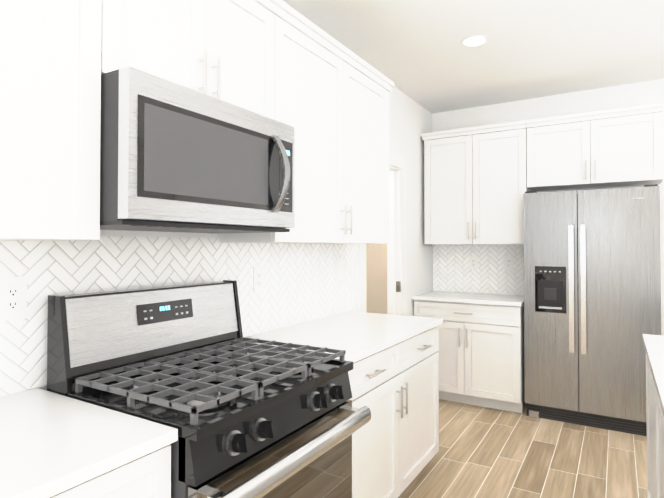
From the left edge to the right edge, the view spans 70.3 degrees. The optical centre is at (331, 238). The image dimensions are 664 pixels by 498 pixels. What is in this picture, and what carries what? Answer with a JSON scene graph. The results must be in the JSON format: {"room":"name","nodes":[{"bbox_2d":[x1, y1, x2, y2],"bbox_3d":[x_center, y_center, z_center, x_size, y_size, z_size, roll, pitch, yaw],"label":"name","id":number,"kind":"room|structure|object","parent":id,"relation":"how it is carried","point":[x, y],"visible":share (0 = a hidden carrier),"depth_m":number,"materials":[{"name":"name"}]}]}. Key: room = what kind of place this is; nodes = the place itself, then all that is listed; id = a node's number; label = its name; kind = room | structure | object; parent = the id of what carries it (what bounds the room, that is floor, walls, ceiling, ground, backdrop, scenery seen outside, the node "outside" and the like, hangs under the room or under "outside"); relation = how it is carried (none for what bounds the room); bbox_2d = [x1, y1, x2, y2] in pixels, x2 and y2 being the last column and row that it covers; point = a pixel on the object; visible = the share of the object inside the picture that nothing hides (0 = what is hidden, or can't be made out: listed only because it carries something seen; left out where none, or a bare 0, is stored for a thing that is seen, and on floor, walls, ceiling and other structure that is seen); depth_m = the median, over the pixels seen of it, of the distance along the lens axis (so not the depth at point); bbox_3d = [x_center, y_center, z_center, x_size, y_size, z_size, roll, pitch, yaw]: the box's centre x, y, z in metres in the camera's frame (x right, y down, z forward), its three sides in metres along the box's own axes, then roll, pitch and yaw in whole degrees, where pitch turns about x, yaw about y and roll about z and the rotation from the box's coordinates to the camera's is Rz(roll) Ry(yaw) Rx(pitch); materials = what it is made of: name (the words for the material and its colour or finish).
{"room":"kitchen","nodes":[
{"label":"kitchen","id":0,"kind":"room"},
{"bbox_2d":[38,87,432,393],"bbox_3d":[-0.973,0.036,1.544,0.100,2.700,7.700,-1,-1,31],"label":"wall","id":1,"kind":"structure","parent":0,"point":[410,120],"depth_m":4.26,"materials":[{"name":"paint"}]},
{"bbox_2d":[0,0,101,240],"bbox_3d":[-1.021,-0.522,1.019,0.366,1.040,0.930,-1,-1,31],"label":"upper cabinet","id":2,"kind":"object","parent":1,"relation":"attached to","point":[50,94],"visible":1,"depth_m":1.23,"materials":[{"name":"white paint"}]},
{"bbox_2d":[0,236,358,396],"bbox_3d":[-1.103,0.224,1.222,0.008,0.484,5.018,-1,-1,31],"label":"backsplash","id":3,"kind":"structure","parent":1,"relation":"attached to","point":[302,284],"depth_m":1.93,"materials":[{"name":"tile"}]},
{"bbox_2d":[0,276,26,320],"bbox_3d":[-0.968,0.179,1.428,0.009,0.130,0.080,-1,-1,31],"label":"electrical outlet","id":4,"kind":"object","parent":3,"relation":"attached to","point":[13,298],"visible":1,"depth_m":1.43,"materials":[{"name":"plastic"}]},
{"bbox_2d":[253,266,263,291],"bbox_3d":[-0.373,0.205,2.412,0.009,0.130,0.080,-1,-1,31],"label":"electrical outlet","id":5,"kind":"object","parent":3,"relation":"attached to","point":[258,278],"visible":1,"depth_m":2.40,"materials":[{"name":"plastic"}]},
{"bbox_2d":[101,0,279,118],"bbox_3d":[-0.575,-0.749,1.760,0.366,0.563,0.790,-1,-1,31],"label":"upper cabinet","id":6,"kind":"object","parent":1,"relation":"attached to","point":[223,50],"visible":0.67,"depth_m":1.66,"materials":[{"name":"white paint"}]},
{"bbox_2d":[100,66,294,232],"bbox_3d":[-0.518,-0.248,1.711,0.505,0.434,0.772,-1,-1,31],"label":"over-the-range microwave","id":7,"kind":"object","parent":6,"relation":"attached to","point":[175,157],"visible":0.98,"depth_m":1.46,"materials":[{"name":"grey metal"}]},
{"bbox_2d":[218,0,393,243],"bbox_3d":[-0.057,-0.497,2.614,0.366,1.040,1.211,-1,-1,31],"label":"upper cabinet","id":8,"kind":"object","parent":1,"relation":"attached to","point":[331,101],"visible":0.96,"depth_m":2.42,"materials":[{"name":"white paint"}]},
{"bbox_2d":[358,151,406,315],"bbox_3d":[0.365,0.356,3.755,0.135,2.129,0.873,-1,-1,31],"label":"door frame","id":9,"kind":"structure","parent":1,"relation":"attached to","point":[396,274],"depth_m":4.02,"materials":[{"name":"white wood"}]},
{"bbox_2d":[366,244,386,313],"bbox_3d":[0.510,0.098,5.526,1.480,2.700,0.100,-1,-1,31],"label":"wall","id":10,"kind":"structure","parent":0,"point":[376,278],"depth_m":5.45,"materials":[{"name":"beige paint"}]},
{"bbox_2d":[282,0,663,113],"bbox_3d":[1.055,-1.359,0.282,4.700,0.050,7.600,-1,-1,31],"label":"ceiling","id":11,"kind":"structure","parent":0,"point":[417,51],"depth_m":3.11,"materials":[{"name":"paint"}]},
{"bbox_2d":[461,35,488,46],"bbox_3d":[0.928,-1.287,3.069,0.176,0.005,0.176,-1,-1,31],"label":"recessed light","id":12,"kind":"object","parent":11,"relation":"in","point":[474,40],"visible":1,"depth_m":3.05,"materials":[{"name":"white plastic"}]},
{"bbox_2d":[398,399,646,497],"bbox_3d":[1.055,1.391,0.239,4.700,0.050,7.600,-1,-1,31],"label":"floor","id":13,"kind":"structure","parent":0,"point":[484,452],"depth_m":3.00,"materials":[{"name":"brown tile"}]},
{"bbox_2d":[56,448,170,497],"bbox_3d":[-0.837,0.936,1.042,0.632,0.886,0.659,-1,-1,31],"label":"base cabinet","id":14,"kind":"object","parent":13,"relation":"on","point":[150,477],"depth_m":1.09,"materials":[{"name":"white paint"}]},
{"bbox_2d":[0,388,177,497],"bbox_3d":[-1.045,0.472,0.684,0.654,0.030,1.500,-1,-1,31],"label":"countertop","id":15,"kind":"structure","parent":14,"relation":"on","point":[51,444],"depth_m":1.09,"materials":[{"name":"white stone"}]},
{"bbox_2d":[47,280,370,497],"bbox_3d":[-0.369,0.783,1.612,0.747,1.209,0.784,-1,-1,31],"label":"gas range","id":16,"kind":"object","parent":13,"relation":"on","point":[254,419],"visible":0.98,"depth_m":1.50,"materials":[{"name":"grey metal"}]},
{"bbox_2d":[348,327,438,497],"bbox_3d":[0.067,0.959,2.538,0.632,0.886,1.246,-1,-1,31],"label":"base cabinet","id":17,"kind":"object","parent":13,"relation":"on","point":[393,374],"depth_m":2.34,"materials":[{"name":"white paint"}]},
{"bbox_2d":[247,311,442,362],"bbox_3d":[0.081,0.502,2.547,0.654,0.030,1.264,-1,-1,31],"label":"countertop","id":18,"kind":"structure","parent":17,"relation":"on","point":[362,335],"depth_m":2.45,"materials":[{"name":"white stone"}]},
{"bbox_2d":[412,291,526,412],"bbox_3d":[1.254,0.971,4.220,0.924,0.915,0.586,-1,-1,31],"label":"base cabinet","id":19,"kind":"object","parent":13,"relation":"on","point":[481,351],"visible":0.81,"depth_m":3.96,"materials":[{"name":"white paint"}]},
{"bbox_2d":[523,184,660,435],"bbox_3d":[2.046,0.518,3.746,0.905,1.805,0.564,-1,-1,31],"label":"fridge","id":20,"kind":"object","parent":13,"relation":"on","point":[592,287],"visible":0.88,"depth_m":3.54,"materials":[{"name":"grey metal"}]},
{"bbox_2d":[645,350,649,497],"bbox_3d":[1.856,0.948,1.802,1.058,0.886,0.725,-1,-1,31],"label":"base cabinet","id":21,"kind":"object","parent":13,"relation":"on","point":[647,363],"depth_m":2.32,"materials":[{"name":"white paint"}]},
{"bbox_2d":[650,378,661,497],"bbox_3d":[1.532,0.940,1.267,1.058,0.886,0.766,-1,-1,31],"label":"base cabinet","id":22,"kind":"object","parent":13,"relation":"on","point":[655,414],"depth_m":1.80,"materials":[{"name":"white paint"}]},
{"bbox_2d":[642,334,663,425],"bbox_3d":[1.540,0.482,1.269,1.100,0.030,2.000,-1,-1,31],"label":"countertop","id":23,"kind":"structure","parent":22,"relation":"on","point":[653,344],"depth_m":1.85,"materials":[{"name":"white stone"}]},
{"bbox_2d":[662,426,663,497],"bbox_3d":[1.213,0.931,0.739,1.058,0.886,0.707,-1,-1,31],"label":"base cabinet","id":24,"kind":"object","parent":13,"relation":"on","point":[662,426],"depth_m":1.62,"materials":[{"name":"white paint"}]},
{"bbox_2d":[432,79,663,335],"bbox_3d":[3.089,0.067,3.530,4.800,2.700,0.100,-1,-1,31],"label":"wall","id":25,"kind":"structure","parent":0,"point":[628,95],"depth_m":4.10,"materials":[{"name":"paint"}]},
{"bbox_2d":[420,120,530,244],"bbox_3d":[1.317,-0.470,4.333,0.926,1.040,0.366,-1,-1,31],"label":"upper cabinet","id":26,"kind":"object","parent":25,"relation":"attached to","point":[475,184],"visible":0.98,"depth_m":4.18,"materials":[{"name":"white paint"}]},
{"bbox_2d":[433,244,523,295],"bbox_3d":[1.410,0.274,4.477,0.926,0.484,0.008,-1,-1,31],"label":"backsplash","id":27,"kind":"structure","parent":25,"relation":"attached to","point":[452,272],"depth_m":4.48,"materials":[{"name":"tile"}]},
{"bbox_2d":[469,256,477,268],"bbox_3d":[1.352,0.225,4.502,0.080,0.130,0.009,-1,-1,31],"label":"electrical outlet","id":28,"kind":"object","parent":27,"relation":"attached to","point":[473,262],"visible":1,"depth_m":4.50,"materials":[{"name":"plastic"}]},
{"bbox_2d":[504,256,513,269],"bbox_3d":[1.626,0.222,4.336,0.080,0.130,0.009,-1,-1,31],"label":"electrical outlet","id":29,"kind":"object","parent":27,"relation":"attached to","point":[508,262],"visible":1,"depth_m":4.33,"materials":[{"name":"plastic"}]},
{"bbox_2d":[526,103,662,190],"bbox_3d":[2.119,-0.716,3.852,0.945,0.563,0.366,-1,-1,31],"label":"upper cabinet","id":30,"kind":"object","parent":25,"relation":"attached to","point":[618,147],"visible":0.98,"depth_m":3.71,"materials":[{"name":"white paint"}]}
]}

